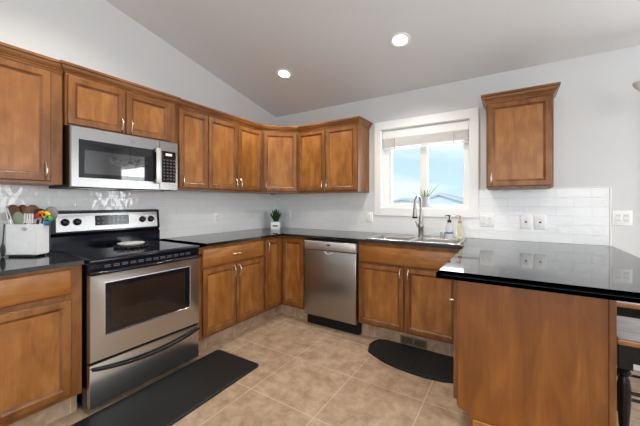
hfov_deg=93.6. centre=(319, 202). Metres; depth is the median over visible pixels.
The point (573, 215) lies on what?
backsplash
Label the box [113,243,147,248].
trivet
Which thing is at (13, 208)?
wooden spoon
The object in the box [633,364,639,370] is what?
baseboard
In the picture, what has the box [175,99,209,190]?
upper cabinet
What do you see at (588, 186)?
trim
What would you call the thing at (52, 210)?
serving spoon
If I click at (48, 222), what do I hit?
measuring cup
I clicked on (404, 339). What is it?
floor vent
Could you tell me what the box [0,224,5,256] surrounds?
serving spoon
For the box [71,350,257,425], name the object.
floor mat
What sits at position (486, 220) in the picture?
light switch
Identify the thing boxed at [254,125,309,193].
upper cabinet
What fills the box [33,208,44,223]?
ladle
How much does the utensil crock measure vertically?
0.205 m
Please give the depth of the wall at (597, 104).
2.47 m
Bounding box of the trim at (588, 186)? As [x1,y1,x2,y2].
[479,186,610,245]
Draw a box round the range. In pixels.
[47,209,201,409]
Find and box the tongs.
[5,208,14,223]
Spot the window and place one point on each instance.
(384, 205)
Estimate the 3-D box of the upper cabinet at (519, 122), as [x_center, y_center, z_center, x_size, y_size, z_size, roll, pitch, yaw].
[1.678,-0.516,2.547,0.534,0.794,0.352,0,0,32]
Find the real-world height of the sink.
0.178 m
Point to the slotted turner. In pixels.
(25, 214)
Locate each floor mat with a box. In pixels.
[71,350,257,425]
[368,339,452,382]
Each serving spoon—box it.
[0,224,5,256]
[45,207,57,225]
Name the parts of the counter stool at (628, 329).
leg, seat, seat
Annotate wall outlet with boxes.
[214,213,219,223]
[286,210,290,218]
[612,211,631,225]
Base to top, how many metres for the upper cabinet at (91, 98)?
0.405 m
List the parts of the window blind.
rail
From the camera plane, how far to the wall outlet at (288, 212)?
4.08 m
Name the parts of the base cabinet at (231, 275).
door, door panel, drawer, door, door panel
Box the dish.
[117,241,144,245]
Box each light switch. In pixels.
[366,212,372,221]
[480,214,493,226]
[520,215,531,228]
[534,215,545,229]
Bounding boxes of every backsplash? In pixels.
[0,184,275,255]
[276,187,608,245]
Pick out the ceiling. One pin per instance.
(335, 52)
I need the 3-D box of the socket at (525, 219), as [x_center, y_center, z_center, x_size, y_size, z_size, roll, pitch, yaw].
[1.817,0.169,2.652,0.033,0.068,0.004,0,0,32]
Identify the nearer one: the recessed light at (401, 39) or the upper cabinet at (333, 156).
the recessed light at (401, 39)
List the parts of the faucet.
spout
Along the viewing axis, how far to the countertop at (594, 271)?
1.74 m
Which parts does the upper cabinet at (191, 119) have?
crown molding, door panel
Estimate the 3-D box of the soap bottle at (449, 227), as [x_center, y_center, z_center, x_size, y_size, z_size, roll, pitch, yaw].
[1.222,0.224,2.838,0.070,0.221,0.070,0,0,-31]
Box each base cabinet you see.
[0,265,81,425]
[198,239,263,351]
[258,236,306,323]
[359,242,460,355]
[449,280,616,425]
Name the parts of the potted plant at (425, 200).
pot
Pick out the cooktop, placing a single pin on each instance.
(104, 253)
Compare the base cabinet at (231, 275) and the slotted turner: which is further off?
the base cabinet at (231, 275)
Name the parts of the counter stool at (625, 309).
seat, seat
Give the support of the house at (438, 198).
on the snowy ground
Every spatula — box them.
[12,212,23,223]
[24,205,37,223]
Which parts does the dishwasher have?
control panel, kick plate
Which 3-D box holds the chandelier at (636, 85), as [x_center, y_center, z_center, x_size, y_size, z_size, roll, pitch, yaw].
[2.300,-0.979,1.758,0.684,0.652,0.690,0,0,32]
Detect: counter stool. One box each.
[617,301,639,378]
[617,316,639,425]
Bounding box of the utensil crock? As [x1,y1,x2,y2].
[6,223,48,256]
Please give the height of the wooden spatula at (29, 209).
0.292 m
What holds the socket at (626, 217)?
attached to the wall outlet at (624, 218)
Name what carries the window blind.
attached to the window
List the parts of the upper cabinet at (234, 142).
door, door panel, crown molding, door, door panel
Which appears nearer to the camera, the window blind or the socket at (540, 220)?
the socket at (540, 220)
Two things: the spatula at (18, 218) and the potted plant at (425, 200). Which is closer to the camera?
the spatula at (18, 218)
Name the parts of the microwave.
door, door glass, door handle, control panel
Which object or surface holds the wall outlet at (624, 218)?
attached to the wall at (597, 104)
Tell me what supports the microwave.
attached to the upper cabinet at (91, 98)
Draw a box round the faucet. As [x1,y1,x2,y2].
[412,195,423,236]
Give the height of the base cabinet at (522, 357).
0.909 m
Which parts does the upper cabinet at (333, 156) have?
door, door panel, crown molding, door, door panel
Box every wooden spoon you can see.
[8,204,19,217]
[18,205,26,223]
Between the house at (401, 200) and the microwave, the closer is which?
the microwave
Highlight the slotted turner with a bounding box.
[24,213,32,223]
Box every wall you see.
[0,0,275,237]
[276,45,639,257]
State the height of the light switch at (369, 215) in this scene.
0.116 m
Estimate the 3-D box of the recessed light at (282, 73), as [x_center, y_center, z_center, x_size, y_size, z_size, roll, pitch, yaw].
[-0.377,-1.358,3.165,0.171,0.040,0.167,0,0,38]
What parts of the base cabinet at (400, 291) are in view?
door panel, door, false drawer, door, door panel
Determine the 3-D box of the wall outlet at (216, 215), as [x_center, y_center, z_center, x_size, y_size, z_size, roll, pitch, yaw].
[-1.152,0.174,3.354,0.010,0.122,0.080,0,0,32]
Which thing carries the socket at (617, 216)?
attached to the wall outlet at (624, 218)
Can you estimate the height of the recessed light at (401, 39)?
0.040 m
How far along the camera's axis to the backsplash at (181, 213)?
2.92 m
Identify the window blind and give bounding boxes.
[383,120,468,150]
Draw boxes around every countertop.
[0,252,83,275]
[160,227,639,303]
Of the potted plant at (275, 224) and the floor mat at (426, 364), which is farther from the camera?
the potted plant at (275, 224)
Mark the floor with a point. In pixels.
(306, 373)
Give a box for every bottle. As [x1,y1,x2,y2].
[445,215,452,238]
[455,215,462,238]
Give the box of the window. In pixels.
[374,107,478,217]
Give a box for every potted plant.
[270,209,281,229]
[407,182,435,207]
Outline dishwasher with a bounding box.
[305,238,360,334]
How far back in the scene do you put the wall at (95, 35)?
2.49 m
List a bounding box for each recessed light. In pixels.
[276,69,291,78]
[390,32,410,46]
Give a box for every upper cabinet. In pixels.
[0,42,62,185]
[60,60,180,142]
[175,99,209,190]
[199,108,262,192]
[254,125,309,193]
[297,116,372,193]
[481,82,560,189]
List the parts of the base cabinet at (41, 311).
door panel, drawer, door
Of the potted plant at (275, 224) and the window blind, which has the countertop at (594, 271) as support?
the potted plant at (275, 224)
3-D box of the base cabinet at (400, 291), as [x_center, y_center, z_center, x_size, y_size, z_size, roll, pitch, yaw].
[0.904,0.819,2.854,0.920,0.909,0.650,0,0,32]
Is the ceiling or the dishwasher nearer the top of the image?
the ceiling
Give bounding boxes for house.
[393,198,417,202]
[411,193,462,203]
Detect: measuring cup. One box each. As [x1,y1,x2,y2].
[34,210,52,225]
[43,211,50,217]
[43,219,50,225]
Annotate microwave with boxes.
[49,124,177,191]
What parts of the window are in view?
sill, frame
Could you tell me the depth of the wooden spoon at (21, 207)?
1.96 m
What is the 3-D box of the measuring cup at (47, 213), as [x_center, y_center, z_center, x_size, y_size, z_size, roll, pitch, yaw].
[-1.757,0.076,1.934,0.041,0.045,0.031,0,0,-12]
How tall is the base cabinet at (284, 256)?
0.909 m
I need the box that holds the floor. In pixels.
[45,313,639,425]
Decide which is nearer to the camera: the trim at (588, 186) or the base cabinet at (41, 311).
the base cabinet at (41, 311)
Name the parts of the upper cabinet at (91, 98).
door, door panel, crown molding, handle, door, door panel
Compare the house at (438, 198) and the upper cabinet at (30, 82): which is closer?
the upper cabinet at (30, 82)
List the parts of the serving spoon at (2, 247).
handle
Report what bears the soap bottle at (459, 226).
on the sink
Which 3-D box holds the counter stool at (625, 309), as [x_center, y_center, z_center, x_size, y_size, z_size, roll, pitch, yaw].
[2.009,0.946,1.998,0.430,0.655,0.390,0,0,32]
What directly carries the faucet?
on the countertop at (594, 271)
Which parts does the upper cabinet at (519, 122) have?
door panel, door, crown molding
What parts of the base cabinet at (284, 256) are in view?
door, door panel, door panel, door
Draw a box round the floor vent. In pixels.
[400,334,426,348]
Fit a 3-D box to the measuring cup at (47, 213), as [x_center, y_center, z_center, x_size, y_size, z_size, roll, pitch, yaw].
[-1.777,0.159,1.930,0.101,0.222,0.031,0,0,-12]
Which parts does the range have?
knob, knob, control panel, knob, vent trim, storage drawer, oven door, door handle, drawer handle, glass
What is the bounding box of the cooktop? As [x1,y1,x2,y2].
[53,241,199,263]
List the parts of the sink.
bowl, bowl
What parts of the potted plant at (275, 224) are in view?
pot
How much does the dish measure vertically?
0.022 m
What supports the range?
on the floor
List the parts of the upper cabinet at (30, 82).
door panel, door, crown molding, handle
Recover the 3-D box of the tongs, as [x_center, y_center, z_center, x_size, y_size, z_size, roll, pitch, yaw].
[-1.935,0.169,1.897,0.084,0.272,0.016,0,0,-11]
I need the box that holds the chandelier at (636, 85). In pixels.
[632,80,639,91]
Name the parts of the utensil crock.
rail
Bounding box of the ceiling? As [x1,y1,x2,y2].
[105,0,639,116]
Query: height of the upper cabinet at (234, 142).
0.794 m
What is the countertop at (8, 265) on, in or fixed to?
on the base cabinet at (41, 311)
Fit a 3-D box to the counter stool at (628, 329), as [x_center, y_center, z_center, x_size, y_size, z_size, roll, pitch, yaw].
[1.642,0.946,1.419,0.430,0.655,0.390,0,0,32]
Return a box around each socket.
[524,218,527,225]
[538,218,542,225]
[615,214,620,221]
[623,214,629,222]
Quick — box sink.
[365,234,466,244]
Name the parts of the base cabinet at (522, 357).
door, molding, corner trim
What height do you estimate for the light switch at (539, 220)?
0.122 m
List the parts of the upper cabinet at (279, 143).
door, door panel, crown molding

